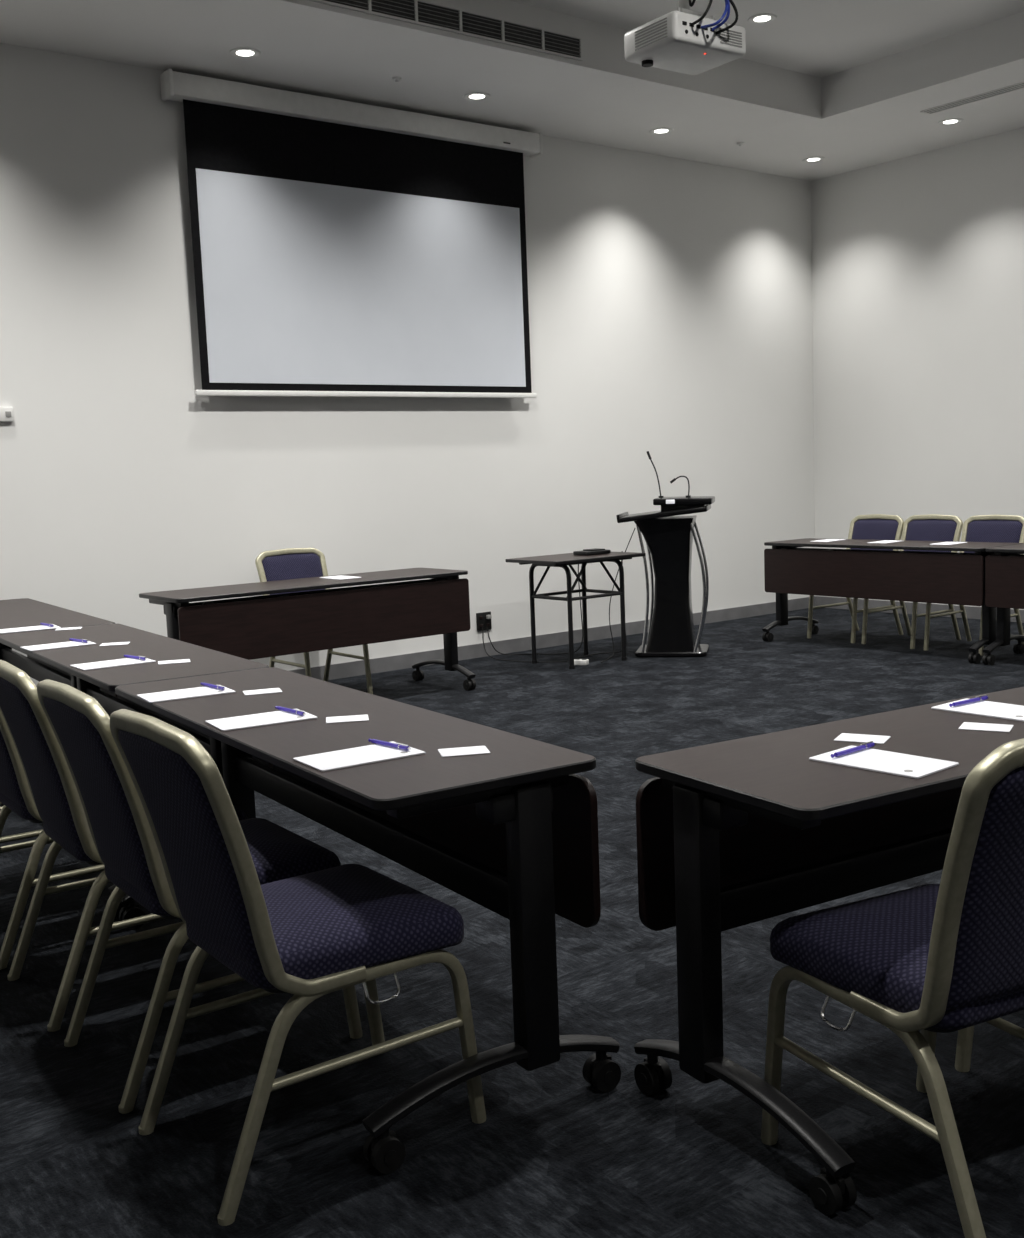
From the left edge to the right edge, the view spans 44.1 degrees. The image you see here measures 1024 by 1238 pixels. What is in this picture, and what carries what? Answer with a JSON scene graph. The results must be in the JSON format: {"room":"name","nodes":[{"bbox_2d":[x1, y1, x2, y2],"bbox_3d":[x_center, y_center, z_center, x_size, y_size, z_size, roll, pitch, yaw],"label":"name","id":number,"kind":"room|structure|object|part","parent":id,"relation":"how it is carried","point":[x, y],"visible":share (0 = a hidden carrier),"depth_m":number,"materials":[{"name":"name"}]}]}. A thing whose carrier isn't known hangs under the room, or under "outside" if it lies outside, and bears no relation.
{"room":"conference room","nodes":[
{"label":"conference room","id":0,"kind":"room"},
{"bbox_2d":[0,43,814,685],"bbox_3d":[-1.987,-1.573,7.742,12.035,4.150,0.100,-7,8,-38],"label":"wall","id":1,"kind":"structure","parent":0,"point":[670,298],"depth_m":8.71,"materials":[{"name":"paint"}]},
{"bbox_2d":[0,407,13,421],"bbox_3d":[-2.836,-1.139,7.027,0.120,0.080,0.028,-7,8,-38],"label":"wall thermostat","id":2,"kind":"object","parent":1,"relation":"attached to","point":[6,413],"visible":1,"depth_m":7.03,"materials":[{"name":"white plastic"}]},
{"bbox_2d":[160,69,542,397],"bbox_3d":[-0.895,-2.422,8.372,2.823,1.877,0.135,-7,8,-38],"label":"projection screen","id":3,"kind":"object","parent":1,"relation":"attached to","point":[342,248],"visible":1,"depth_m":8.24,"materials":[{"name":"white fabric"}]},
{"bbox_2d":[476,612,491,630],"bbox_3d":[-0.195,0.017,9.195,0.130,0.130,0.043,-7,8,-38],"label":"wall outlet","id":4,"kind":"object","parent":1,"relation":"attached to","point":[483,619],"visible":1,"depth_m":9.19,"materials":[{"name":"plastic"}]},
{"bbox_2d":[289,596,815,679],"bbox_3d":[-1.880,0.442,7.928,11.820,0.100,0.014,-7,8,-38],"label":"baseboard","id":5,"kind":"structure","parent":1,"relation":"attached to","point":[397,662],"depth_m":9.42,"materials":[{"name":"black wood"}]},
{"bbox_2d":[0,608,1023,1237],"bbox_3d":[1.689,0.932,3.420,12.035,0.100,11.753,-7,8,-38],"label":"floor","id":6,"kind":"structure","parent":0,"point":[554,1154],"depth_m":2.86,"materials":[{"name":"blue carpet"}]},
{"bbox_2d":[0,802,42,843],"bbox_3d":[-1.662,0.456,4.266,0.594,0.908,0.484,-7,8,-34],"label":"banquet chair","id":7,"kind":"object","parent":6,"relation":"on","point":[36,833],"visible":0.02,"depth_m":4.08,"materials":[{"name":"metal"}]},
{"bbox_2d":[0,710,104,969],"bbox_3d":[-1.355,0.493,3.844,0.594,0.908,0.484,-7,8,-35],"label":"banquet chair","id":8,"kind":"object","parent":6,"relation":"on","point":[15,793],"visible":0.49,"depth_m":3.59,"materials":[{"name":"metal"}]},
{"bbox_2d":[0,730,27,809],"bbox_3d":[-1.540,0.317,3.694,0.145,0.446,0.424,-7,8,-35],"label":"cushion","id":9,"kind":"object","parent":8,"relation":"on","point":[13,780],"depth_m":3.59,"materials":[{"name":"purple fabric"}]},
{"bbox_2d":[0,793,36,819],"bbox_3d":[-1.314,0.502,3.874,0.455,0.100,0.459,-7,8,-35],"label":"seat cushion","id":10,"kind":"object","parent":8,"relation":"on","point":[22,804],"depth_m":3.61,"materials":[{"name":"purple fabric"}]},
{"bbox_2d":[0,598,116,696],"bbox_3d":[-2.427,0.341,6.218,0.599,0.739,1.760,-6,8,-33],"label":"table","id":11,"kind":"object","parent":6,"relation":"on","point":[23,612],"visible":0.23,"depth_m":6.10,"materials":[{"name":"laminate"}]},
{"bbox_2d":[0,624,60,633],"bbox_3d":[-2.090,0.043,5.452,0.245,0.005,0.150,-6,8,-31],"label":"notepad","id":12,"kind":"object","parent":11,"relation":"on","point":[43,627],"visible":0.94,"depth_m":5.43,"materials":[{"name":"paper"}]},
{"bbox_2d":[40,623,53,626],"bbox_3d":[-2.029,0.024,5.517,0.010,0.012,0.145,-8,9,-40],"label":"ballpoint pen","id":13,"kind":"object","parent":12,"relation":"on","point":[45,624],"visible":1,"depth_m":5.51,"materials":[{"name":"blue plastic"}]},
{"bbox_3d":[-2.428,0.321,6.216,0.599,0.653,1.725,-6,8,-33],"label":"frame","id":14,"kind":"part","parent":11,"relation":"part of","materials":[{"name":"black metal"}]},
{"bbox_3d":[-2.233,0.159,6.329,0.018,0.325,1.750,-6,8,-33],"label":"modesty panel","id":15,"kind":"part","parent":11,"relation":"part of","materials":[{"name":"brown wood"}]},
{"bbox_2d":[0,660,247,1031],"bbox_3d":[-1.048,0.531,3.421,0.594,0.908,0.484,-7,8,-34],"label":"banquet chair","id":16,"kind":"object","parent":6,"relation":"on","point":[53,789],"visible":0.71,"depth_m":3.17,"materials":[{"name":"gold metal"}]},
{"bbox_2d":[0,677,82,849],"bbox_3d":[-1.236,0.354,3.275,0.145,0.446,0.424,-7,8,-34],"label":"cushion","id":17,"kind":"object","parent":16,"relation":"on","point":[55,807],"depth_m":3.19,"materials":[{"name":"purple fabric"}]},
{"bbox_3d":[-1.048,0.531,3.421,0.594,0.908,0.484,-7,8,-34],"label":"frame","id":18,"kind":"part","parent":16,"relation":"part of","materials":[{"name":"metal"}]},
{"bbox_2d":[42,805,247,860],"bbox_3d":[-1.007,0.540,3.451,0.455,0.100,0.459,-7,8,-34],"label":"seat cushion","id":19,"kind":"object","parent":16,"relation":"on","point":[78,841],"depth_m":3.19,"materials":[{"name":"purple fabric"}]},
{"bbox_2d":[0,624,271,918],"bbox_3d":[-1.461,0.477,4.739,0.599,0.739,1.760,-6,8,-33],"label":"table","id":20,"kind":"object","parent":6,"relation":"on","point":[203,661],"visible":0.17,"depth_m":4.54,"materials":[{"name":"laminate"}]},
{"bbox_2d":[20,641,95,650],"bbox_3d":[-1.737,0.101,4.837,0.245,0.005,0.150,-7,8,-35],"label":"notepad","id":21,"kind":"object","parent":20,"relation":"on","point":[71,643],"visible":0.83,"depth_m":4.82,"materials":[{"name":"paper"}]},
{"bbox_2d":[69,638,88,642],"bbox_3d":[-1.682,0.082,4.906,0.145,0.012,0.010,4,9,44],"label":"ballpoint pen","id":22,"kind":"object","parent":21,"relation":"on","point":[71,639],"visible":1,"depth_m":4.90,"materials":[{"name":"blue plastic"}]},
{"bbox_2d":[55,627,81,630],"bbox_3d":[-1.900,0.042,5.413,0.105,0.002,0.075,-4,7,-14],"label":"paper card","id":23,"kind":"object","parent":20,"relation":"on","point":[70,628],"visible":1,"depth_m":5.40,"materials":[{"name":"white paper"}]},
{"bbox_2d":[70,658,155,670],"bbox_3d":[-1.355,0.151,4.290,0.245,0.005,0.150,-7,8,-36],"label":"notepad","id":24,"kind":"object","parent":20,"relation":"on","point":[126,661],"visible":0.83,"depth_m":4.27,"materials":[{"name":"paper"}]},
{"bbox_2d":[124,655,146,659],"bbox_3d":[-1.300,0.132,4.360,0.145,0.012,0.010,4,9,44],"label":"ballpoint pen","id":25,"kind":"object","parent":24,"relation":"on","point":[126,656],"visible":1,"depth_m":4.35,"materials":[{"name":"blue plastic"}]},
{"bbox_2d":[100,642,129,645],"bbox_3d":[-1.518,0.095,4.827,0.105,0.002,0.075,-3,7,-9],"label":"paper card","id":26,"kind":"object","parent":20,"relation":"on","point":[116,643],"visible":1,"depth_m":4.82,"materials":[{"name":"white paper"}]},
{"bbox_3d":[-1.462,0.457,4.737,0.599,0.653,1.725,-6,8,-33],"label":"frame","id":27,"kind":"part","parent":20,"relation":"part of","materials":[{"name":"black metal"}]},
{"bbox_2d":[158,659,189,664],"bbox_3d":[-1.145,0.145,4.281,0.105,0.002,0.075,-4,7,-16],"label":"paper card","id":28,"kind":"object","parent":20,"relation":"on","point":[181,660],"visible":1,"depth_m":4.27,"materials":[{"name":"white paper"}]},
{"bbox_3d":[-1.267,0.295,4.849,0.018,0.325,1.750,-6,8,-33],"label":"modesty panel","id":29,"kind":"part","parent":20,"relation":"part of","materials":[{"name":"brown wood"}]},
{"bbox_2d":[37,679,361,1113],"bbox_3d":[-0.742,0.569,2.999,0.594,0.908,0.484,-7,8,-35],"label":"banquet chair","id":30,"kind":"object","parent":6,"relation":"on","point":[119,826],"visible":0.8,"depth_m":2.81,"materials":[{"name":"purple fabric"}]},
{"bbox_2d":[43,697,159,902],"bbox_3d":[-0.928,0.392,2.852,0.145,0.446,0.424,-7,8,-35],"label":"cushion","id":31,"kind":"object","parent":30,"relation":"on","point":[118,838],"depth_m":2.78,"materials":[{"name":"purple fabric"}]},
{"bbox_2d":[104,818,340,915],"bbox_3d":[-0.701,0.578,3.029,0.455,0.100,0.459,-7,8,-35],"label":"seat cushion","id":32,"kind":"object","parent":30,"relation":"on","point":[277,853],"depth_m":2.92,"materials":[{"name":"purple fabric"}]},
{"bbox_2d":[110,709,485,1225],"bbox_3d":[-0.435,0.606,2.577,0.594,0.908,0.484,-7,8,-36],"label":"banquet chair","id":33,"kind":"object","parent":6,"relation":"on","point":[311,936],"visible":1,"depth_m":2.43,"materials":[{"name":"purple fabric"}]},
{"bbox_2d":[118,729,264,974],"bbox_3d":[-0.620,0.429,2.427,0.145,0.446,0.424,-7,8,-36],"label":"cushion","id":34,"kind":"object","parent":33,"relation":"on","point":[204,879],"depth_m":2.36,"materials":[{"name":"purple fabric"}]},
{"bbox_2d":[186,864,463,988],"bbox_3d":[-0.394,0.615,2.608,0.455,0.100,0.459,-7,8,-36],"label":"seat cushion","id":35,"kind":"object","parent":33,"relation":"on","point":[346,925],"depth_m":2.47,"materials":[{"name":"purple fabric"}]},
{"bbox_2d":[139,568,475,690],"bbox_3d":[-1.163,0.147,7.463,1.900,0.739,0.638,-7,8,-38],"label":"table","id":36,"kind":"object","parent":6,"relation":"on","point":[256,627],"visible":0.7,"depth_m":7.22,"materials":[{"name":"laminate"}]},
{"bbox_3d":[-1.114,-0.159,7.349,1.700,0.020,0.020,-7,8,-38],"label":"latch rod","id":37,"kind":"part","parent":36,"relation":"part of","materials":[{"name":"silver metal"}]},
{"bbox_3d":[-1.010,0.005,7.242,1.890,0.325,0.018,-7,8,-38],"label":"modesty panel","id":38,"kind":"part","parent":36,"relation":"part of","materials":[{"name":"brown wood"}]},
{"bbox_2d":[319,575,360,579],"bbox_3d":[-1.034,-0.250,7.607,0.150,0.005,0.245,-7,8,-38],"label":"notepad","id":39,"kind":"object","parent":36,"relation":"on","point":[340,577],"visible":1,"depth_m":7.58,"materials":[{"name":"paper"}]},
{"bbox_2d":[255,548,372,693],"bbox_3d":[-1.225,0.022,7.834,0.484,0.908,0.594,-7,8,-38],"label":"banquet chair","id":40,"kind":"object","parent":6,"relation":"on","point":[289,563],"visible":0.27,"depth_m":7.94,"materials":[{"name":"purple fabric"}]},
{"bbox_2d":[262,553,324,594],"bbox_3d":[-1.368,-0.192,7.982,0.424,0.446,0.145,-7,8,-38],"label":"cushion","id":41,"kind":"object","parent":40,"relation":"on","point":[275,566],"depth_m":7.97,"materials":[{"name":"purple fabric"}]},
{"bbox_2d":[115,667,620,1173],"bbox_3d":[-0.495,0.613,3.260,0.599,0.739,1.760,-6,8,-33],"label":"table","id":42,"kind":"object","parent":6,"relation":"on","point":[511,830],"visible":0.76,"depth_m":2.71,"materials":[{"name":"laminate"}]},
{"bbox_2d":[137,686,235,702],"bbox_3d":[-0.932,0.213,3.615,0.245,0.005,0.150,-6,8,-30],"label":"notepad","id":43,"kind":"object","parent":42,"relation":"on","point":[171,695],"visible":0.89,"depth_m":3.60,"materials":[{"name":"paper"}]},
{"bbox_2d":[200,682,225,689],"bbox_3d":[-0.871,0.195,3.679,0.010,0.012,0.145,-8,9,-40],"label":"ballpoint pen","id":44,"kind":"object","parent":43,"relation":"on","point":[220,687],"visible":1,"depth_m":3.67,"materials":[{"name":"blue plastic"}]},
{"bbox_2d":[205,709,317,730],"bbox_3d":[-0.631,0.253,3.178,0.245,0.005,0.150,-6,8,-30],"label":"notepad","id":45,"kind":"object","parent":42,"relation":"on","point":[276,717],"visible":0.88,"depth_m":3.16,"materials":[{"name":"paper"}]},
{"bbox_2d":[275,706,305,715],"bbox_3d":[-0.568,0.234,3.241,0.010,0.012,0.145,-8,9,-39],"label":"ballpoint pen","id":46,"kind":"object","parent":45,"relation":"on","point":[296,711],"visible":1,"depth_m":3.23,"materials":[{"name":"blue plastic"}]},
{"bbox_2d":[242,688,281,695],"bbox_3d":[-0.713,0.207,3.605,0.105,0.002,0.075,-4,7,-18],"label":"paper card","id":47,"kind":"object","parent":42,"relation":"on","point":[271,690],"visible":1,"depth_m":3.60,"materials":[{"name":"white paper"}]},
{"bbox_2d":[326,715,368,722],"bbox_3d":[-0.411,0.249,3.148,0.105,0.002,0.075,-3,7,-8],"label":"paper card","id":48,"kind":"object","parent":42,"relation":"on","point":[353,718],"visible":1,"depth_m":3.14,"materials":[{"name":"white paper"}]},
{"bbox_2d":[293,741,424,771],"bbox_3d":[-0.329,0.295,2.721,0.245,0.005,0.150,-7,8,-33],"label":"notepad","id":49,"kind":"object","parent":42,"relation":"on","point":[351,757],"visible":0.96,"depth_m":2.71,"materials":[{"name":"paper"}]},
{"bbox_2d":[368,739,410,750],"bbox_3d":[-0.270,0.276,2.788,0.010,0.012,0.145,-8,9,-43],"label":"ballpoint pen","id":50,"kind":"object","parent":49,"relation":"on","point":[395,745],"visible":1,"depth_m":2.78,"materials":[{"name":"blue plastic"}]},
{"bbox_3d":[-0.301,0.431,3.370,0.018,0.325,1.750,-6,8,-33],"label":"modesty panel","id":51,"kind":"part","parent":42,"relation":"part of","materials":[{"name":"brown wood"}]},
{"bbox_2d":[438,746,489,756],"bbox_3d":[-0.104,0.286,2.731,0.105,0.002,0.075,-3,7,-10],"label":"paper card","id":52,"kind":"object","parent":42,"relation":"on","point":[474,750],"visible":1,"depth_m":2.73,"materials":[{"name":"white paper"}]},
{"bbox_2d":[482,626,567,662],"bbox_3d":[0.052,0.182,8.930,0.738,0.226,0.118,3,8,36],"label":"cable","id":53,"kind":"object","parent":6,"relation":"on","point":[482,626],"visible":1,"depth_m":8.93,"materials":[{"name":"rubber"}]},
{"bbox_2d":[486,564,582,654],"bbox_3d":[0.201,-0.111,9.159,0.771,0.745,0.199,0,7,16],"label":"cable","id":54,"kind":"object","parent":6,"relation":"on","point":[578,564],"visible":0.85,"depth_m":9.17,"materials":[{"name":"rubber"}]},
{"bbox_2d":[505,552,645,668],"bbox_3d":[0.455,-0.069,8.769,0.820,0.739,0.550,-7,8,-38],"label":"folding side table","id":55,"kind":"object","parent":6,"relation":"on","point":[557,560],"visible":0.96,"depth_m":8.72,"materials":[{"name":"metal"}]},
{"bbox_2d":[573,548,610,554],"bbox_3d":[0.558,-0.470,8.815,0.220,0.034,0.150,-7,8,-38],"label":"box","id":56,"kind":"object","parent":55,"relation":"on","point":[595,551],"visible":1,"depth_m":8.77,"materials":[{"name":"black plastic"}]},
{"bbox_2d":[575,551,622,658],"bbox_3d":[0.571,-0.096,8.914,0.548,0.743,0.195,-7,8,-38],"label":"cable","id":57,"kind":"object","parent":55,"relation":"hanging from","point":[622,551],"visible":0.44,"depth_m":9.07,"materials":[{"name":"rubber"}]},
{"bbox_2d":[574,659,588,664],"bbox_3d":[0.472,0.295,8.660,0.100,0.038,0.060,1,7,23],"label":"power strip","id":58,"kind":"object","parent":6,"relation":"on","point":[576,661],"visible":0.88,"depth_m":8.64,"materials":[{"name":"white plastic"}]},
{"bbox_2d":[601,528,634,662],"bbox_3d":[0.669,-0.175,8.887,0.192,0.896,0.643,2,8,29],"label":"cable","id":59,"kind":"object","parent":6,"relation":"on","point":[634,528],"visible":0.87,"depth_m":9.12,"materials":[{"name":"rubber"}]},
{"bbox_2d":[616,451,714,656],"bbox_3d":[1.107,-0.471,8.964,0.652,1.443,0.560,-1,7,12],"label":"lectern","id":60,"kind":"object","parent":6,"relation":"on","point":[668,536],"visible":0.99,"depth_m":8.84,"materials":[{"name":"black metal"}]},
{"bbox_2d":[634,687,1023,1215],"bbox_3d":[1.143,0.595,2.875,1.760,0.739,0.599,-6,8,-30],"label":"table","id":61,"kind":"object","parent":6,"relation":"on","point":[734,833],"visible":0.94,"depth_m":2.59,"materials":[{"name":"laminate"}]},
{"bbox_3d":[1.142,0.575,2.873,1.725,0.653,0.599,-6,8,-30],"label":"frame","id":62,"kind":"part","parent":61,"relation":"part of","materials":[{"name":"black metal"}]},
{"bbox_3d":[1.015,0.416,3.061,1.750,0.325,0.018,-6,8,-30],"label":"modesty panel","id":63,"kind":"part","parent":61,"relation":"part of","materials":[{"name":"brown wood"}]},
{"bbox_2d":[834,733,890,743],"bbox_3d":[0.750,0.256,2.706,0.105,0.002,0.075,1,8,28],"label":"paper card","id":64,"kind":"object","parent":61,"relation":"on","point":[846,737],"visible":1,"depth_m":2.70,"materials":[{"name":"white paper"}]},
{"bbox_2d":[809,745,958,778],"bbox_3d":[0.731,0.280,2.493,0.150,0.005,0.245,-8,9,-40],"label":"notepad","id":65,"kind":"object","parent":61,"relation":"on","point":[899,764],"visible":0.98,"depth_m":2.47,"materials":[{"name":"paper"}]},
{"bbox_2d":[831,741,875,757],"bbox_3d":[0.694,0.265,2.565,0.145,0.012,0.010,-8,9,-39],"label":"ballpoint pen","id":66,"kind":"object","parent":65,"relation":"on","point":[870,744],"visible":1,"depth_m":2.56,"materials":[{"name":"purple plastic"}]},
{"bbox_2d":[931,698,1023,721],"bbox_3d":[1.129,0.212,2.950,0.150,0.005,0.245,-7,8,-38],"label":"notepad","id":67,"kind":"object","parent":61,"relation":"on","point":[981,708],"visible":0.95,"depth_m":2.95,"materials":[{"name":"paper"}]},
{"bbox_2d":[949,695,988,706],"bbox_3d":[1.095,0.195,3.023,0.145,0.012,0.010,-7,8,-34],"label":"ballpoint pen","id":68,"kind":"object","parent":67,"relation":"on","point":[984,697],"visible":1,"depth_m":3.02,"materials":[{"name":"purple plastic"}]},
{"bbox_2d":[958,722,1013,731],"bbox_3d":[1.040,0.237,2.771,0.105,0.002,0.075,1,8,28],"label":"paper card","id":69,"kind":"object","parent":61,"relation":"on","point":[966,725],"visible":1,"depth_m":2.77,"materials":[{"name":"white paper"}]},
{"bbox_2d":[807,514,903,642],"bbox_3d":[2.575,-0.318,9.483,0.594,0.908,0.484,-7,8,-36],"label":"banquet chair","id":70,"kind":"object","parent":6,"relation":"on","point":[872,526],"visible":0.29,"depth_m":9.52,"materials":[{"name":"purple fabric"}]},
{"bbox_2d":[850,519,898,550],"bbox_3d":[2.744,-0.538,9.588,0.145,0.446,0.424,-7,8,-36],"label":"cushion","id":71,"kind":"object","parent":70,"relation":"on","point":[868,529],"depth_m":9.57,"materials":[{"name":"purple fabric"}]},
{"bbox_2d":[761,738,1023,1237],"bbox_3d":[0.802,0.592,2.290,0.484,0.908,0.594,-6,7,-26],"label":"banquet chair","id":72,"kind":"object","parent":6,"relation":"on","point":[947,956],"visible":1,"depth_m":2.07,"materials":[{"name":"purple fabric"}]},
{"bbox_2d":[770,884,1023,1028],"bbox_3d":[0.781,0.602,2.336,0.459,0.100,0.455,-6,7,-26],"label":"seat cushion","id":73,"kind":"object","parent":72,"relation":"on","point":[869,955],"depth_m":2.23,"materials":[{"name":"purple fabric"}]},
{"bbox_2d":[945,766,1023,1013],"bbox_3d":[0.893,0.412,2.072,0.424,0.446,0.145,-6,7,-26],"label":"cushion","id":74,"kind":"object","parent":72,"relation":"on","point":[984,939],"depth_m":2.01,"materials":[{"name":"purple fabric"}]},
{"bbox_2d":[762,538,1023,663],"bbox_3d":[2.635,-0.167,8.894,0.599,0.739,1.800,-7,8,-38],"label":"table","id":75,"kind":"object","parent":6,"relation":"on","point":[954,578],"visible":0.81,"depth_m":8.63,"materials":[{"name":"laminate"}]},
{"bbox_2d":[810,539,845,541],"bbox_3d":[2.327,-0.578,9.304,0.245,0.005,0.150,-9,9,-43],"label":"notepad","id":76,"kind":"object","parent":75,"relation":"on","point":[825,540],"visible":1,"depth_m":9.27,"materials":[{"name":"paper"}]},
{"bbox_3d":[2.441,-0.302,8.729,0.018,0.325,1.790,-7,8,-38],"label":"modesty panel","id":77,"kind":"part","parent":75,"relation":"part of","materials":[{"name":"brown wood"}]},
{"bbox_3d":[2.545,-0.469,8.796,0.020,0.020,1.600,-7,8,-38],"label":"latch rod","id":78,"kind":"part","parent":75,"relation":"part of","materials":[{"name":"silver metal"}]},
{"bbox_2d":[868,540,900,542],"bbox_3d":[2.635,-0.544,8.912,0.245,0.005,0.150,-9,9,-43],"label":"notepad","id":79,"kind":"object","parent":75,"relation":"on","point":[884,541],"visible":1,"depth_m":8.89,"materials":[{"name":"paper"}]},
{"bbox_2d":[929,542,966,544],"bbox_3d":[2.944,-0.510,8.520,0.245,0.005,0.150,-9,9,-43],"label":"notepad","id":80,"kind":"object","parent":75,"relation":"on","point":[941,543],"visible":1,"depth_m":8.49,"materials":[{"name":"paper"}]},
{"bbox_2d":[861,514,962,648],"bbox_3d":[2.877,-0.285,9.099,0.594,0.908,0.484,-7,8,-37],"label":"banquet chair","id":81,"kind":"object","parent":6,"relation":"on","point":[932,527],"visible":0.38,"depth_m":9.14,"materials":[{"name":"purple fabric"}]},
{"bbox_2d":[904,519,956,551],"bbox_3d":[3.042,-0.505,9.208,0.145,0.446,0.424,-7,8,-37],"label":"cushion","id":82,"kind":"object","parent":81,"relation":"on","point":[914,529],"depth_m":9.20,"materials":[{"name":"purple fabric"}]},
{"bbox_2d":[955,1026,973,1071],"bbox_3d":[1.290,0.539,2.578,0.484,0.908,0.594,-6,8,-31],"label":"banquet chair","id":83,"kind":"object","parent":6,"relation":"on","point":[965,1036],"visible":0.14,"depth_m":2.75,"materials":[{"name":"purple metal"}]},
{"bbox_2d":[924,515,1023,655],"bbox_3d":[3.192,-0.250,8.699,0.594,0.908,0.484,-8,9,-39],"label":"banquet chair","id":84,"kind":"object","parent":6,"relation":"on","point":[977,528],"visible":0.32,"depth_m":8.78,"materials":[{"name":"purple fabric"}]},
{"bbox_2d":[964,520,1022,552],"bbox_3d":[3.352,-0.471,8.815,0.145,0.446,0.424,-8,9,-39],"label":"cushion","id":85,"kind":"object","parent":84,"relation":"on","point":[1003,531],"depth_m":8.80,"materials":[{"name":"purple fabric"}]},
{"bbox_2d":[982,544,1023,664],"bbox_3d":[3.751,-0.044,7.474,0.599,0.739,1.800,-7,8,-38],"label":"table","id":86,"kind":"object","parent":6,"relation":"on","point":[1004,571],"visible":1,"depth_m":7.94,"materials":[{"name":"laminate"}]},
{"bbox_3d":[3.557,-0.179,7.310,0.018,0.325,1.790,-7,8,-38],"label":"modesty panel","id":87,"kind":"part","parent":86,"relation":"part of","materials":[{"name":"brown wood"}]},
{"bbox_2d":[0,0,1023,180],"bbox_3d":[1.535,-3.047,2.954,11.835,0.381,11.553,-7,8,-38],"label":"ceiling","id":88,"kind":"structure","parent":0,"point":[847,83],"depth_m":8.03,"materials":[{"name":"paint"}]},
{"bbox_2d":[229,47,260,58],"bbox_3d":[-1.525,-3.232,7.218,0.180,0.007,0.180,-7,8,-38],"label":"recessed light","id":89,"kind":"object","parent":88,"relation":"in","point":[243,52],"visible":1,"depth_m":7.21,"materials":[{"name":"white plastic"}]},
{"bbox_2d":[392,77,401,82],"bbox_3d":[-0.709,-3.321,7.784,0.056,0.025,0.056,-7,8,-38],"label":"sprinkler","id":90,"kind":"object","parent":88,"relation":"attached to","point":[396,79],"depth_m":7.77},
{"bbox_2d":[309,0,582,60],"bbox_3d":[-0.763,-3.309,6.756,3.026,0.135,0.012,-7,8,-38],"label":"ceiling vent","id":91,"kind":"object","parent":88,"relation":"in","point":[426,13],"visible":1,"depth_m":7.17,"materials":[{"name":"metal"}]},
{"bbox_2d":[463,92,490,100],"bbox_3d":[-0.228,-3.400,8.224,0.180,0.007,0.180,-7,8,-38],"label":"recessed light","id":92,"kind":"object","parent":88,"relation":"in","point":[474,96],"visible":1,"depth_m":8.22,"materials":[{"name":"white plastic"}]},
{"bbox_2d":[649,127,673,134],"bbox_3d":[1.093,-3.571,9.248,0.180,0.007,0.180,-7,8,-38],"label":"recessed light","id":93,"kind":"object","parent":88,"relation":"in","point":[663,130],"visible":1,"depth_m":9.24,"materials":[{"name":"white plastic"}]},
{"bbox_2d":[747,13,776,23],"bbox_3d":[1.543,-3.701,7.793,0.180,0.007,0.180,-7,8,-38],"label":"recessed light","id":94,"kind":"object","parent":88,"relation":"in","point":[763,18],"visible":1,"depth_m":7.79,"materials":[{"name":"white plastic"}]},
{"bbox_2d":[802,157,824,162],"bbox_3d":[2.461,-3.748,10.309,0.180,0.007,0.180,-7,8,-38],"label":"recessed light","id":95,"kind":"object","parent":88,"relation":"in","point":[809,159],"visible":1,"depth_m":10.31,"materials":[{"name":"white plastic"}]},
{"bbox_2d":[938,118,962,125],"bbox_3d":[3.229,-3.659,9.300,0.180,0.007,0.180,-7,8,-38],"label":"recessed light","id":96,"kind":"object","parent":88,"relation":"in","point":[952,121],"visible":1,"depth_m":9.29,"materials":[{"name":"white plastic"}]},
{"bbox_2d":[920,82,1023,113],"bbox_3d":[3.845,-3.517,7.885,0.115,0.008,2.900,-7,8,-38],"label":"ceiling vent","id":97,"kind":"object","parent":88,"relation":"in","point":[1017,86],"visible":1,"depth_m":8.71,"materials":[{"name":"metal"}]},
{"bbox_2d":[624,0,745,74],"bbox_3d":[0.751,-2.894,5.385,0.433,0.989,0.451,-7,8,-35],"label":"ceiling projector","id":98,"kind":"object","parent":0,"point":[682,40],"depth_m":5.36,"materials":[{"name":"white plastic"}]},
{"bbox_2d":[811,127,1023,609],"bbox_3d":[6.299,-1.784,6.811,0.100,4.150,11.553,-7,8,-38],"label":"wall","id":99,"kind":"structure","parent":0,"point":[918,259],"depth_m":10.41,"materials":[{"name":"paint"}]},
{"bbox_2d":[816,596,1023,622],"bbox_3d":[6.332,0.232,7.011,0.014,0.100,11.553,-7,8,-38],"label":"baseboard","id":100,"kind":"structure","parent":99,"relation":"attached to","point":[972,612],"depth_m":10.75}
]}

